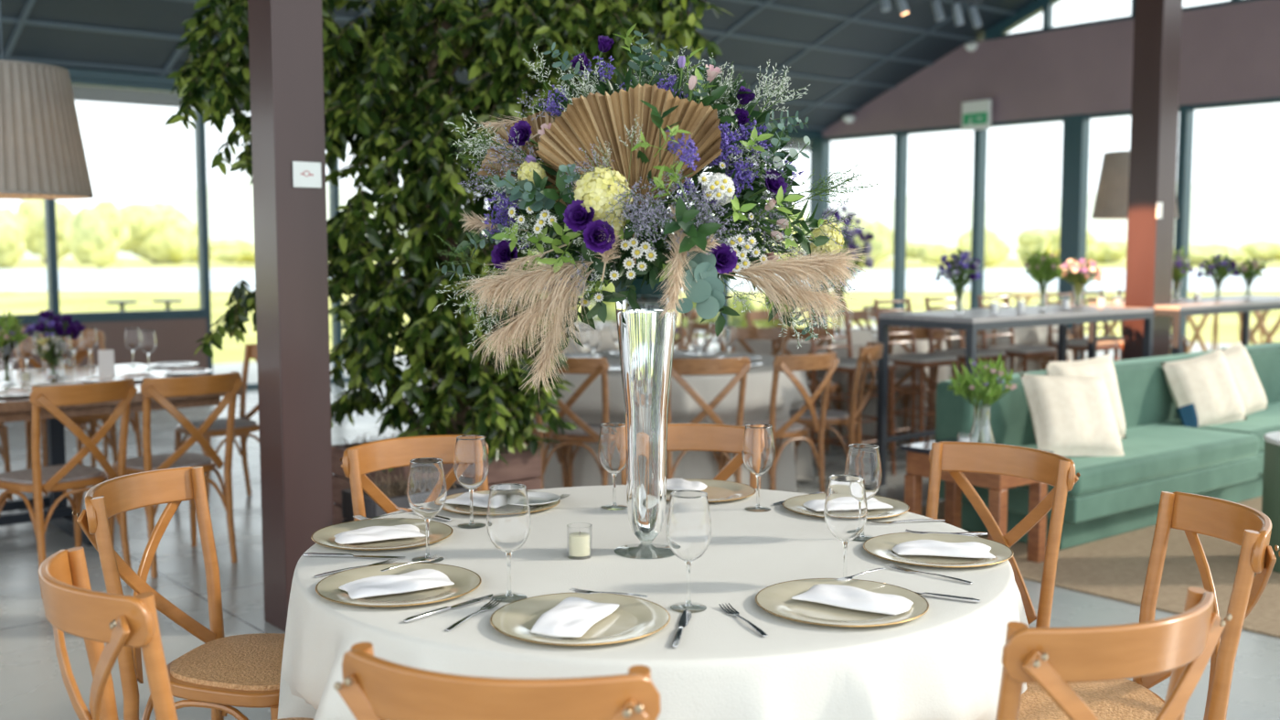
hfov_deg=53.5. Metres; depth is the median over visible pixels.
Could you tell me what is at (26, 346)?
bowl
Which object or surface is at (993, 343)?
chair
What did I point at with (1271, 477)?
table
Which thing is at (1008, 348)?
cushion
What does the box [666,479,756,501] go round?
charger plate
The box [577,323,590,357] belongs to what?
wine glass
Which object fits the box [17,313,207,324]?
trim
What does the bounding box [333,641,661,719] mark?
chair
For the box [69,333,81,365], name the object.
wine glass
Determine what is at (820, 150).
window
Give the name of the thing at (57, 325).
flowers
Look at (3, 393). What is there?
dinner plate
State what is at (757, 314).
chair
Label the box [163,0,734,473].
ficus tree
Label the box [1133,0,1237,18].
window
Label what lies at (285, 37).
column
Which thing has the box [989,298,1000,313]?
votive candle
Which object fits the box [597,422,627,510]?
wine glass
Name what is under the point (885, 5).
track spotlight
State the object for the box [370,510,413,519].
fork
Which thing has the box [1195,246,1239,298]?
flowers
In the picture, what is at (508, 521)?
bowl
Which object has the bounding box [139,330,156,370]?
wine glass
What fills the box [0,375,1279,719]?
floor
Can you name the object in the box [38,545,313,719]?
chair
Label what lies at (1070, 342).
cushion
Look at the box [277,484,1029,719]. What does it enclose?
tablecloth
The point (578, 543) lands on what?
votive candle
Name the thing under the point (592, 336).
wine glass
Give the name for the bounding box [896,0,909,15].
track spotlight
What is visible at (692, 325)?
chair
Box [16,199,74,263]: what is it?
tree
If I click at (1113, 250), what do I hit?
tree
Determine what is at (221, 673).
chair
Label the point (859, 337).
tablecloth
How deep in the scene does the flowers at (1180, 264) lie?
9.23 m
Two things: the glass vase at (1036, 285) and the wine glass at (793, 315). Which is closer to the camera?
the glass vase at (1036, 285)
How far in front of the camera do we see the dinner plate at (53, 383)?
6.43 m
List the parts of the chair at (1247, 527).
leg, seat, rail, leg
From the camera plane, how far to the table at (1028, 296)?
17.36 m
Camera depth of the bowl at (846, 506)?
2.56 m
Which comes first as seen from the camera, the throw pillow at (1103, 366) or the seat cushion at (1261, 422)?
the throw pillow at (1103, 366)
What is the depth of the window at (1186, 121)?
14.04 m
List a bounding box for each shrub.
[579,277,616,320]
[678,297,718,337]
[728,294,758,327]
[758,298,787,327]
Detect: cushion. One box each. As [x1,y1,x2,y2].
[836,357,894,367]
[887,352,957,362]
[934,348,1004,356]
[986,344,1055,352]
[1015,423,1258,496]
[1053,339,1118,346]
[1085,336,1123,343]
[1160,401,1279,451]
[1170,333,1186,340]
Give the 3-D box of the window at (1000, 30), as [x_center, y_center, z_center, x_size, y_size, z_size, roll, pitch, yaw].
[4.641,-4.176,15.594,0.120,0.461,0.892,-4,7,-39]
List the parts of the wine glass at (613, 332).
stem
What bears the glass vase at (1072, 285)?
on the bar table at (972, 320)
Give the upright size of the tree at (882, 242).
4.306 m
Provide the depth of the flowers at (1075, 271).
8.42 m
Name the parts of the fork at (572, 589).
handle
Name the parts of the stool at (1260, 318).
leg, leg, leg, leg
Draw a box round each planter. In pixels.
[331,426,541,523]
[339,463,469,522]
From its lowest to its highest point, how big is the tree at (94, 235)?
5.799 m
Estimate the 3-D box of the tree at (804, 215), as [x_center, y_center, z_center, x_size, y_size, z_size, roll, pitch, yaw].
[12.997,-11.473,119.627,5.230,5.813,4.376,0,5,0]
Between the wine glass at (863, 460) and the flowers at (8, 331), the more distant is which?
the flowers at (8, 331)
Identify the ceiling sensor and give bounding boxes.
[842,111,855,123]
[964,39,978,51]
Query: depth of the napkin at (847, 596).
2.43 m
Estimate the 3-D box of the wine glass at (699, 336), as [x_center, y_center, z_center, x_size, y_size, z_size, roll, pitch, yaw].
[0.347,-0.067,7.397,0.088,0.223,0.088,0,5,0]
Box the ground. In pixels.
[0,257,1279,363]
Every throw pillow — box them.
[1019,373,1124,456]
[1045,353,1126,437]
[1162,348,1247,427]
[1222,341,1268,415]
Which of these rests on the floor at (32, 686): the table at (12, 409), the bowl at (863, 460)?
the table at (12, 409)
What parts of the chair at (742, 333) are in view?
leg, rail, leg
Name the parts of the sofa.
backrest, seat, backrest, backrest, seat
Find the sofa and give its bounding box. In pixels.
[935,341,1279,549]
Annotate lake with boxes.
[0,268,1279,290]
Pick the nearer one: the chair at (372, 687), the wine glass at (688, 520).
the chair at (372, 687)
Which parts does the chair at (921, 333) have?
leg, seat, leg, rail, leg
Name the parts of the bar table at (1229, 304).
leg, leg, apron frame, leg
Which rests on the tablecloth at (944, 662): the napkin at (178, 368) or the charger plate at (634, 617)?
the charger plate at (634, 617)
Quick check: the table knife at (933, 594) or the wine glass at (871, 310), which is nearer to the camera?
the table knife at (933, 594)
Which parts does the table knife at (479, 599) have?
handle, blade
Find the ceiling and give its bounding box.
[0,0,1035,150]
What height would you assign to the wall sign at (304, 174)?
0.095 m
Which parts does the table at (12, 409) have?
floor rail, floor rail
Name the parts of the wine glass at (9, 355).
stem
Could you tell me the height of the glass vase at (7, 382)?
0.130 m
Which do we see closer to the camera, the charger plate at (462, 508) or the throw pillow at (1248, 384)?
the charger plate at (462, 508)
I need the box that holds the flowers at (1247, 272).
[1237,256,1266,296]
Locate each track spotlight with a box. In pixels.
[880,0,890,11]
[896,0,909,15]
[931,0,945,21]
[951,0,964,25]
[968,1,982,28]
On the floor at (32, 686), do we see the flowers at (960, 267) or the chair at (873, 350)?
the chair at (873, 350)
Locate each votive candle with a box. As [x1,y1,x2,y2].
[19,367,31,382]
[566,522,592,557]
[957,431,970,441]
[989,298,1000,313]
[1015,298,1026,310]
[1060,296,1071,308]
[1096,294,1107,306]
[1111,293,1122,306]
[1193,289,1202,301]
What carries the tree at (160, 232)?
on the ground
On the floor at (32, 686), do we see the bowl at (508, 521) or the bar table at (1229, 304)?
the bar table at (1229, 304)
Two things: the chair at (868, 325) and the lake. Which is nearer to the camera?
the chair at (868, 325)
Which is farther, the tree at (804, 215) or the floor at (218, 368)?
the tree at (804, 215)
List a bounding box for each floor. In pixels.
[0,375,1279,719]
[213,324,1234,383]
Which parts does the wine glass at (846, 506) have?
stem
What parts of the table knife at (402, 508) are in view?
blade, handle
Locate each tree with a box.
[0,207,25,267]
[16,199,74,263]
[62,199,130,267]
[118,202,197,264]
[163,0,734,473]
[186,238,215,262]
[209,237,255,265]
[530,248,588,270]
[713,213,777,263]
[765,206,806,263]
[829,216,851,245]
[843,215,893,268]
[892,240,957,266]
[955,226,1011,266]
[1014,226,1096,264]
[1086,239,1126,263]
[1173,243,1248,266]
[1237,239,1279,262]
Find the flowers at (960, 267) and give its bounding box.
[935,247,981,311]
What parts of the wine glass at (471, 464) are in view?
stem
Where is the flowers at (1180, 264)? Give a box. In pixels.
[1172,245,1194,299]
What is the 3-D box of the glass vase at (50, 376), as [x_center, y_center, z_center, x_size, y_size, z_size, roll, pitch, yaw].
[-3.176,0.051,6.872,0.090,0.080,0.090,0,5,0]
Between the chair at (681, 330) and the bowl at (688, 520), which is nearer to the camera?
the bowl at (688, 520)
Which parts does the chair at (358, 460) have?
leg, rail, leg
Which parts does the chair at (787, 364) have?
leg, seat, rail, leg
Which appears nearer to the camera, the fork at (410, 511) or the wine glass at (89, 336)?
the fork at (410, 511)
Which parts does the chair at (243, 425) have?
leg, leg, seat, leg, rail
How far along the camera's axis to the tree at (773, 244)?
93.44 m
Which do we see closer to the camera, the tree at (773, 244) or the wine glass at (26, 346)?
the wine glass at (26, 346)
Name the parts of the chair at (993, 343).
leg, leg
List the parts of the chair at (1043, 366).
seat, leg, leg, leg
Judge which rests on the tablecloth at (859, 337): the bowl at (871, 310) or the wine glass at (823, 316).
the wine glass at (823, 316)
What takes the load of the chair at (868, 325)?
on the floor at (32, 686)
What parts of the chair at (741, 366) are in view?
leg, rail, leg, leg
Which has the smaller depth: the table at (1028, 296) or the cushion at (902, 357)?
the cushion at (902, 357)
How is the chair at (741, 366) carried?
on the floor at (32, 686)
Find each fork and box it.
[313,557,399,576]
[352,514,370,519]
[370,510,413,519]
[380,554,440,571]
[446,597,502,630]
[529,493,570,508]
[568,586,648,597]
[718,602,767,636]
[832,566,885,580]
[867,518,945,523]
[885,563,972,583]
[905,529,974,536]
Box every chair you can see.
[0,377,138,593]
[0,422,12,500]
[18,342,117,495]
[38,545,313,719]
[41,330,142,464]
[72,466,285,719]
[106,371,243,577]
[174,343,259,506]
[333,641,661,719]
[339,434,488,520]
[469,362,567,487]
[535,356,608,488]
[621,423,760,489]
[666,356,750,482]
[673,325,686,350]
[675,308,698,350]
[685,320,725,351]
[718,351,839,492]
[730,327,790,355]
[744,309,791,327]
[770,326,842,451]
[789,341,884,462]
[850,309,898,329]
[861,327,947,451]
[862,306,895,329]
[925,440,1080,627]
[947,309,996,376]
[995,586,1232,719]
[1016,323,1080,373]
[1018,490,1279,719]
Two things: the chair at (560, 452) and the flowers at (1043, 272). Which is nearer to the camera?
the chair at (560, 452)
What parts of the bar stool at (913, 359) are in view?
leg, rail, rail, rail, rail, leg, leg, seat, leg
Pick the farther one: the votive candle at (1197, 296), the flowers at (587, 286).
the flowers at (587, 286)
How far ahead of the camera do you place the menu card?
6.81 m
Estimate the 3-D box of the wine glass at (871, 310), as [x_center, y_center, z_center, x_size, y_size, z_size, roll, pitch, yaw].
[1.901,-0.329,10.342,0.088,0.223,0.088,0,5,0]
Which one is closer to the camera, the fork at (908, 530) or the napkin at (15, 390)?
the fork at (908, 530)
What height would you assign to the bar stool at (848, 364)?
1.102 m
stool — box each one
[806,299,896,475]
[873,298,959,444]
[924,296,1007,441]
[977,293,1057,373]
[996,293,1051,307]
[1044,291,1120,361]
[1079,289,1123,360]
[1086,296,1124,359]
[1117,289,1188,352]
[1169,314,1209,354]
[1211,313,1241,350]
[1237,309,1279,344]
[1254,294,1279,343]
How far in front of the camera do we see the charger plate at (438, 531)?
3.03 m
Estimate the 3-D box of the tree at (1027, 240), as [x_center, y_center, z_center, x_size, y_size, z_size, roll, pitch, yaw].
[42.970,-11.841,131.735,8.925,4.196,7.036,0,5,0]
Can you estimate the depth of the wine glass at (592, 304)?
11.00 m
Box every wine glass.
[0,340,19,384]
[18,334,34,376]
[33,330,49,370]
[53,335,72,378]
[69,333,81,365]
[81,327,97,365]
[124,327,139,365]
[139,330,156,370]
[406,457,447,563]
[453,434,489,528]
[486,482,531,602]
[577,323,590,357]
[586,301,596,309]
[586,327,600,357]
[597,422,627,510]
[609,320,619,356]
[665,490,711,612]
[692,328,706,358]
[708,322,722,358]
[722,325,736,357]
[741,423,775,511]
[791,308,799,325]
[819,307,829,327]
[823,474,867,576]
[840,309,852,335]
[844,443,882,541]
[868,305,875,333]
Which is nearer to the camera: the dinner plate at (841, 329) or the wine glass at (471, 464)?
the wine glass at (471, 464)
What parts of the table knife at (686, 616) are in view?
handle, blade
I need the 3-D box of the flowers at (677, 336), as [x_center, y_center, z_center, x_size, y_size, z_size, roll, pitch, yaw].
[0.038,-0.173,7.867,0.380,0.325,0.389,-3,6,-29]
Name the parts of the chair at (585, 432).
leg, leg, seat, rail, leg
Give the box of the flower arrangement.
[432,23,877,397]
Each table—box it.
[0,362,244,545]
[106,299,138,310]
[152,298,182,309]
[876,304,1153,485]
[900,437,1053,562]
[1087,294,1279,359]
[1261,430,1279,572]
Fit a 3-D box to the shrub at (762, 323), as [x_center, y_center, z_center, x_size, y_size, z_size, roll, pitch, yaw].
[2.549,-0.831,23.990,0.625,0.910,0.719,4,6,38]
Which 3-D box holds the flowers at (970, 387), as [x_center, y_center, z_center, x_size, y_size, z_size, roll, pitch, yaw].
[1.568,0.175,5.911,0.364,0.439,0.347,-2,5,-20]
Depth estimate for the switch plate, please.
8.69 m
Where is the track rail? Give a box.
[959,0,981,4]
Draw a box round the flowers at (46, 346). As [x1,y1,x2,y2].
[31,331,74,374]
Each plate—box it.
[0,389,31,396]
[23,382,81,388]
[75,375,124,382]
[108,374,165,381]
[149,361,198,366]
[160,368,213,374]
[310,517,453,550]
[315,562,481,606]
[441,490,560,514]
[490,592,670,645]
[526,490,560,505]
[565,353,600,357]
[597,322,611,325]
[608,364,620,370]
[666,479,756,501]
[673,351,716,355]
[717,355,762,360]
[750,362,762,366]
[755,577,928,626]
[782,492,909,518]
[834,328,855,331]
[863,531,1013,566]
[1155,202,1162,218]
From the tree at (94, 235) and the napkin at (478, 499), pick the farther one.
the tree at (94, 235)
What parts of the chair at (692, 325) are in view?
rail, leg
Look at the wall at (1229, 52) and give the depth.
14.96 m
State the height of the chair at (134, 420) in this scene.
0.890 m
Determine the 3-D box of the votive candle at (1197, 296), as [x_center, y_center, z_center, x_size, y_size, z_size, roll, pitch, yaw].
[4.058,-0.464,9.250,0.064,0.085,0.064,0,5,0]
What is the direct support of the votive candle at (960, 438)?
on the side table at (918, 464)
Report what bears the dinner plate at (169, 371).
on the table at (12, 409)
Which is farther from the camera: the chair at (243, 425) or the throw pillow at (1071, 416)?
the chair at (243, 425)
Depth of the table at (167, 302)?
16.75 m
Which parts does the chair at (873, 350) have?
leg, seat, leg, leg, rail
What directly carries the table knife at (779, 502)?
on the tablecloth at (944, 662)
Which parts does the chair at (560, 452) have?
seat, leg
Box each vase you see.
[0,364,15,384]
[42,361,61,377]
[614,293,676,553]
[952,288,967,313]
[968,402,994,443]
[1035,285,1049,309]
[1072,285,1084,307]
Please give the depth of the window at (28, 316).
11.62 m
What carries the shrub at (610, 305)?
on the ground
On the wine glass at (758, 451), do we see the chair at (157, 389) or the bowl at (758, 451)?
the bowl at (758, 451)
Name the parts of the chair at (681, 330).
rail, leg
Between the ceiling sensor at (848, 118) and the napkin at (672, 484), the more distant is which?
the ceiling sensor at (848, 118)
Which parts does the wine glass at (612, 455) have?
stem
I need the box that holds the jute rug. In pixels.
[921,495,1279,637]
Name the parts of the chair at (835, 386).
leg, rail, seat, leg, leg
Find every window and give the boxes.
[0,313,40,319]
[43,77,203,318]
[193,95,334,389]
[328,157,401,382]
[718,132,815,350]
[808,130,895,327]
[892,125,961,312]
[970,116,1063,309]
[983,0,1053,40]
[1045,0,1134,31]
[1057,106,1179,361]
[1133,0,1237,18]
[1170,96,1279,354]
[1234,0,1256,3]
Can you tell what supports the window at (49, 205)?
in the wall at (176, 338)
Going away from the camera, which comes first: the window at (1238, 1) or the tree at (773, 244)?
the window at (1238, 1)
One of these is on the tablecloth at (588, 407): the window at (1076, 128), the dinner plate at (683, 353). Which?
the dinner plate at (683, 353)
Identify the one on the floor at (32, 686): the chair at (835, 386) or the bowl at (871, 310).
the chair at (835, 386)
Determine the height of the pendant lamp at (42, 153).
3.585 m
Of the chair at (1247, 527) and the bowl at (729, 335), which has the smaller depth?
the chair at (1247, 527)
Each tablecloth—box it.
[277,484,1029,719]
[495,320,618,384]
[529,350,814,491]
[725,328,951,443]
[888,324,1072,377]
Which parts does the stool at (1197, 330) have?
leg, leg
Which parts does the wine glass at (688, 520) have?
stem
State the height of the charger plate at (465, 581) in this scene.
0.012 m
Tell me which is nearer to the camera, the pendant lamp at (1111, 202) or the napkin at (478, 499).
the napkin at (478, 499)
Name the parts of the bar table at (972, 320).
leg, foot rail, leg, apron frame, leg, leg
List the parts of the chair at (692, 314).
leg, leg, rail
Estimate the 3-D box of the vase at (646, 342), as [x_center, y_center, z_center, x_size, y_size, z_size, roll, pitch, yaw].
[0.015,0.143,2.873,0.147,0.590,0.147,-4,6,-35]
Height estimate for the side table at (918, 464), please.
0.519 m
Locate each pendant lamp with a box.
[0,0,93,199]
[1091,150,1178,219]
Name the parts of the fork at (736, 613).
handle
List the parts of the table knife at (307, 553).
handle, blade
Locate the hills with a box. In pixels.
[21,175,1279,257]
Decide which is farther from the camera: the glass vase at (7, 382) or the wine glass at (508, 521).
the glass vase at (7, 382)
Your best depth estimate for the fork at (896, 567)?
2.70 m
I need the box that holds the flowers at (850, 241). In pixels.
[822,204,874,333]
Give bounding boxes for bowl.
[0,341,19,365]
[18,334,34,359]
[33,330,48,350]
[53,335,72,360]
[70,333,81,350]
[81,328,97,350]
[124,327,139,350]
[139,330,156,352]
[406,457,447,518]
[453,435,489,489]
[486,482,531,552]
[577,323,590,345]
[597,422,626,473]
[609,321,618,341]
[665,490,711,561]
[708,322,722,343]
[722,325,736,347]
[741,423,775,474]
[823,474,867,541]
[840,309,852,326]
[844,443,882,500]
[868,306,875,321]
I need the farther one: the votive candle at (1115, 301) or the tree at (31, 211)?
the tree at (31, 211)
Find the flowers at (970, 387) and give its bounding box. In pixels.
[947,352,1018,442]
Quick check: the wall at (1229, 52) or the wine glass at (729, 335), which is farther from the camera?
the wall at (1229, 52)
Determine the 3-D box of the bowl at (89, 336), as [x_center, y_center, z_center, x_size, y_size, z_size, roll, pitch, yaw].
[-3.247,-0.122,7.496,0.088,0.130,0.088,0,5,0]
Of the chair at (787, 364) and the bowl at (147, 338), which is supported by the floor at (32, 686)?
the chair at (787, 364)
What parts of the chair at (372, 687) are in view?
leg, leg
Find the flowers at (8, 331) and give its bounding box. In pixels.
[0,309,29,381]
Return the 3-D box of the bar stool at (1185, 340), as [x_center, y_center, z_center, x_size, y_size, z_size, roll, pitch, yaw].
[4.190,-0.024,10.430,0.415,1.102,0.458,-4,7,-39]
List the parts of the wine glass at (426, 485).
stem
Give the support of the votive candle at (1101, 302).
on the bar table at (972, 320)
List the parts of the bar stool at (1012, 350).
leg, rail, rail, rail, leg, leg, seat, leg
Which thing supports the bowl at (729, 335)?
on the wine glass at (729, 335)
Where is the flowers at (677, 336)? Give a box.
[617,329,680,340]
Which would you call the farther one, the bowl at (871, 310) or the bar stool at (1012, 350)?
the bowl at (871, 310)
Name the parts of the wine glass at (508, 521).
stem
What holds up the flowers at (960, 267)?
in the glass vase at (953, 288)
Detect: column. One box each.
[247,0,333,631]
[1122,0,1183,359]
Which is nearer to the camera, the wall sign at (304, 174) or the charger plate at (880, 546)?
the charger plate at (880, 546)
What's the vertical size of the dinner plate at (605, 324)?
0.012 m
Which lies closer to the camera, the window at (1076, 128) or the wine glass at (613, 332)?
the wine glass at (613, 332)
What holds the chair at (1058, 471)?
on the floor at (32, 686)
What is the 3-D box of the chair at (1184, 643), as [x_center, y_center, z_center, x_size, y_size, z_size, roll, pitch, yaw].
[0.652,0.814,2.206,0.480,0.890,0.592,-3,6,-29]
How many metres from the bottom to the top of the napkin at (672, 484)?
0.021 m
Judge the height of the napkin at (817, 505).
0.021 m
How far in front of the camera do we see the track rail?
14.66 m
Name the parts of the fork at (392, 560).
handle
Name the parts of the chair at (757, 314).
leg, rail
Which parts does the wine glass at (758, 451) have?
stem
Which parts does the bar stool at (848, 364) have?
leg, rail, rail, rail, leg, leg, seat, leg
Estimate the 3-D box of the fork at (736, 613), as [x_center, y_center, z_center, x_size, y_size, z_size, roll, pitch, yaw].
[0.192,0.481,2.355,0.023,0.006,0.200,-2,5,-18]
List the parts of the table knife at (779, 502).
blade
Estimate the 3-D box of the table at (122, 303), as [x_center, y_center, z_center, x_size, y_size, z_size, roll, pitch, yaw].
[-6.727,-0.381,16.537,0.480,0.770,0.480,0,5,0]
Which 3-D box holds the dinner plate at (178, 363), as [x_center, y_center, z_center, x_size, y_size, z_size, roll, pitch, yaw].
[-2.756,0.029,7.510,0.280,0.012,0.280,0,5,0]
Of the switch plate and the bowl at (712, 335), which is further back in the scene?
the switch plate
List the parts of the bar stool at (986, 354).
leg, rail, rail, rail, rail, leg, seat, leg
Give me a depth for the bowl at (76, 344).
7.47 m
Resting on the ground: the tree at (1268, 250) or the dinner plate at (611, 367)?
the tree at (1268, 250)
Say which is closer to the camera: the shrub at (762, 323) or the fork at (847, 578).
the fork at (847, 578)
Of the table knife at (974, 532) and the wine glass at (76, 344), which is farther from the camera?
the wine glass at (76, 344)
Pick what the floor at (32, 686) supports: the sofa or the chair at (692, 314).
the chair at (692, 314)
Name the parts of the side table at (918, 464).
leg, leg, leg, leg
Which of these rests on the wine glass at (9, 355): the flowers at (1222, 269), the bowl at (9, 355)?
the bowl at (9, 355)
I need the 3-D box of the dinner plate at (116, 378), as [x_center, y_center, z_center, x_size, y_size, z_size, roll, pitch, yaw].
[-2.664,0.098,6.733,0.280,0.012,0.280,0,5,0]
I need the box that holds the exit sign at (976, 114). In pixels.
[961,98,991,130]
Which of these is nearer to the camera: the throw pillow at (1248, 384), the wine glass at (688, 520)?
the wine glass at (688, 520)
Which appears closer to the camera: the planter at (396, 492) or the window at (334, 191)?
the planter at (396, 492)
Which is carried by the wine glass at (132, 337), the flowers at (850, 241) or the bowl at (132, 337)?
the bowl at (132, 337)
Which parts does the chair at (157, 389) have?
leg, leg, seat, rail, leg, leg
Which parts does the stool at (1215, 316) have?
leg, leg, leg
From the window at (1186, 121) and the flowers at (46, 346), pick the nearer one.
the flowers at (46, 346)
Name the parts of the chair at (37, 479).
leg, seat, leg, rail, leg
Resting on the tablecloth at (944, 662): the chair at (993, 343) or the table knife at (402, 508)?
the table knife at (402, 508)
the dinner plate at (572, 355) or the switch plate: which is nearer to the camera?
the dinner plate at (572, 355)
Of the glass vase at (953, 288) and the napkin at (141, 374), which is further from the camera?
the glass vase at (953, 288)
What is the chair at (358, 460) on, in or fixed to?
on the floor at (32, 686)
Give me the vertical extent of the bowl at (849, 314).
0.130 m
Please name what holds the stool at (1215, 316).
on the floor at (218, 368)
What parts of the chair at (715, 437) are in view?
leg, rail, leg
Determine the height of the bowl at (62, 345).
0.130 m
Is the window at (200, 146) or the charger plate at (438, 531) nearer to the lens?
the charger plate at (438, 531)
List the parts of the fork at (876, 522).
handle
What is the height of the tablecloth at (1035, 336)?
0.735 m
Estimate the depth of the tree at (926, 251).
116.52 m
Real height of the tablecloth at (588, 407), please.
0.736 m
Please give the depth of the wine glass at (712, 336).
7.98 m
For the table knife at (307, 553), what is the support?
on the tablecloth at (944, 662)
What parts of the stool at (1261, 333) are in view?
leg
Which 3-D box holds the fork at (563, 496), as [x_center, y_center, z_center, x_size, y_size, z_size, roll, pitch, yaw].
[-0.251,0.384,3.449,0.023,0.006,0.200,3,6,29]
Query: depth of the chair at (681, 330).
9.02 m
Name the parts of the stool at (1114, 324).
leg, leg, seat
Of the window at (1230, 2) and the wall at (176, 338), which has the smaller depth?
the wall at (176, 338)
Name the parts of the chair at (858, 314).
rail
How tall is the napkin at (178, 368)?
0.021 m
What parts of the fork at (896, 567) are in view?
handle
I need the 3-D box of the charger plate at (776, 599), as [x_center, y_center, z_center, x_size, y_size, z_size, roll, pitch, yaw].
[0.389,0.470,2.456,0.332,0.012,0.332,0,5,0]
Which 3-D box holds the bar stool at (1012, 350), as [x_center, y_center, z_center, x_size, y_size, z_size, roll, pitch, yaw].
[2.723,0.083,9.226,0.415,1.102,0.458,-4,7,-39]
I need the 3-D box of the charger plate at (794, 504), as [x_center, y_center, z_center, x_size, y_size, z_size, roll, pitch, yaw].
[0.544,0.389,3.363,0.332,0.012,0.332,0,5,0]
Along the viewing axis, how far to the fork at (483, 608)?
2.41 m
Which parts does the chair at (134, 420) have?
leg, leg, rail, leg, leg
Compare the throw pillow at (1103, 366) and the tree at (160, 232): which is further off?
the tree at (160, 232)
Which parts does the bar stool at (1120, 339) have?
leg, rail, rail, rail, leg, leg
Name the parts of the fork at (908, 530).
handle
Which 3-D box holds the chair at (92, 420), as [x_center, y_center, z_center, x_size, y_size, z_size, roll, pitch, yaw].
[-3.488,0.324,7.722,0.480,0.890,0.592,-4,7,-39]
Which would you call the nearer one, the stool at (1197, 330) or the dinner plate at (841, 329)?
the dinner plate at (841, 329)
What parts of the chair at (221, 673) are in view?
leg, rail, leg, seat, leg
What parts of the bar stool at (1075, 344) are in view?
leg, rail, rail, rail, leg, seat, leg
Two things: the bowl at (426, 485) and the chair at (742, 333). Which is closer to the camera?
the bowl at (426, 485)
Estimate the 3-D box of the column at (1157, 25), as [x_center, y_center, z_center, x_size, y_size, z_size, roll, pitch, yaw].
[3.565,-2.402,8.738,0.250,6.139,0.215,-4,7,-39]
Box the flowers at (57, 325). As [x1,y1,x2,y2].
[24,309,85,365]
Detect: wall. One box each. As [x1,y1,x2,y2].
[0,317,208,375]
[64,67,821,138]
[821,0,1279,137]
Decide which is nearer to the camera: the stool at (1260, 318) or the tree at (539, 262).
the stool at (1260, 318)
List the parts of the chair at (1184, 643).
leg, rail, leg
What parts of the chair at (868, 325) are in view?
rail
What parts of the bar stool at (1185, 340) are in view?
leg, seat, leg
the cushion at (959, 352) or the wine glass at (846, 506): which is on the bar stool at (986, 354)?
the cushion at (959, 352)
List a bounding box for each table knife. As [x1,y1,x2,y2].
[303,552,405,558]
[395,507,451,521]
[403,593,493,622]
[672,608,691,647]
[772,491,823,505]
[915,591,980,602]
[950,531,987,534]
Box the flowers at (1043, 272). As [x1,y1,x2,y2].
[1023,242,1067,307]
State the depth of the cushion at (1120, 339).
9.93 m
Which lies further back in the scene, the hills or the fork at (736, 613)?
the hills
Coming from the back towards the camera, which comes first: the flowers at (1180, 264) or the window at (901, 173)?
the window at (901, 173)
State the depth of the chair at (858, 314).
11.29 m
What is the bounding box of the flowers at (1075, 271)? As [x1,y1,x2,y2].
[1056,256,1103,305]
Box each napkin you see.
[6,387,29,394]
[118,372,153,378]
[170,366,204,371]
[334,523,426,543]
[338,568,454,598]
[445,491,489,507]
[531,596,619,637]
[666,478,706,490]
[791,583,913,614]
[802,497,893,511]
[892,539,995,557]
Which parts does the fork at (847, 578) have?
handle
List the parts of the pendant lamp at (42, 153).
cord, lamp shade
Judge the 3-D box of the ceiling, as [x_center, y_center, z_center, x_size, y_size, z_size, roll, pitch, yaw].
[-0.929,-4.059,7.080,19.995,4.019,13.503,-4,7,-39]
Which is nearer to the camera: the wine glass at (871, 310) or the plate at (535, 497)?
the plate at (535, 497)
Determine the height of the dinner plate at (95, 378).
0.012 m
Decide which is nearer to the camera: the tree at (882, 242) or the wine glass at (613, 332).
the wine glass at (613, 332)
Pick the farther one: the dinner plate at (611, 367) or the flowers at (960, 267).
the flowers at (960, 267)
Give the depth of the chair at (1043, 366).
11.67 m
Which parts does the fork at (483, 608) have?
handle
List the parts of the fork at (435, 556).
handle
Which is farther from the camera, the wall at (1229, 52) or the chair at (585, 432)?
the wall at (1229, 52)
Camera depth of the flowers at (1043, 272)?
8.16 m
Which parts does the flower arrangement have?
stem, stem, stem, stem, stem, stem, stem, stem, stem, stem, stem, stem, stem, stem, stem, stem, stem, stem, stem, stem, stem, stem, stem, stem, stem, stem, stem, stem, stem, stem, stem, stem, stem, stem, stem, stem, stem, stem, stem, stem, stem, stem, stem, stem, stem, stem, stem, stem, stem, stem, stem, stem, stem, stem, stem, stem, stem, stem, stem, stem, stem, stem, stem, stem, stem, stem, stem, stem, stem, stem, stem, stem, stem, stem, stem, stem, stem, stem, stem, stem, stem, stem, stem, stem, stem, stem, stem, stem, stem, stem, stem, stem, stem, stem, stem, stem, stem, stem, stem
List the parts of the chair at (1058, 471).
leg, rail, leg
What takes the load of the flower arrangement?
in the vase at (646, 342)
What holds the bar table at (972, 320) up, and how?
on the floor at (32, 686)
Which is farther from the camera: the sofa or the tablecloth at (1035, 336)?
the tablecloth at (1035, 336)
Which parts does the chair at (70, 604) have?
leg, rail, leg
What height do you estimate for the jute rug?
0.009 m
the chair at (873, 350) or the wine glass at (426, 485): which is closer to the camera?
the wine glass at (426, 485)
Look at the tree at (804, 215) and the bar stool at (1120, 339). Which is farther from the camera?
the tree at (804, 215)
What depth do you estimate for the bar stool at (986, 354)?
8.87 m
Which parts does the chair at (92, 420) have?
leg, leg, seat, rail, leg, leg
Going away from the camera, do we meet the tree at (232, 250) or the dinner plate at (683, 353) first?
the dinner plate at (683, 353)
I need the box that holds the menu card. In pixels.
[97,349,115,375]
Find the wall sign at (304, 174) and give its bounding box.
[292,160,321,188]
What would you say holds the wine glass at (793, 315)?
on the tablecloth at (859, 337)
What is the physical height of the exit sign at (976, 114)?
0.360 m
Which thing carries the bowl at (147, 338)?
on the wine glass at (147, 338)
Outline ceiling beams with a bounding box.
[0,0,1016,130]
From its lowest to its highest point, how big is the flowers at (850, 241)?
1.016 m

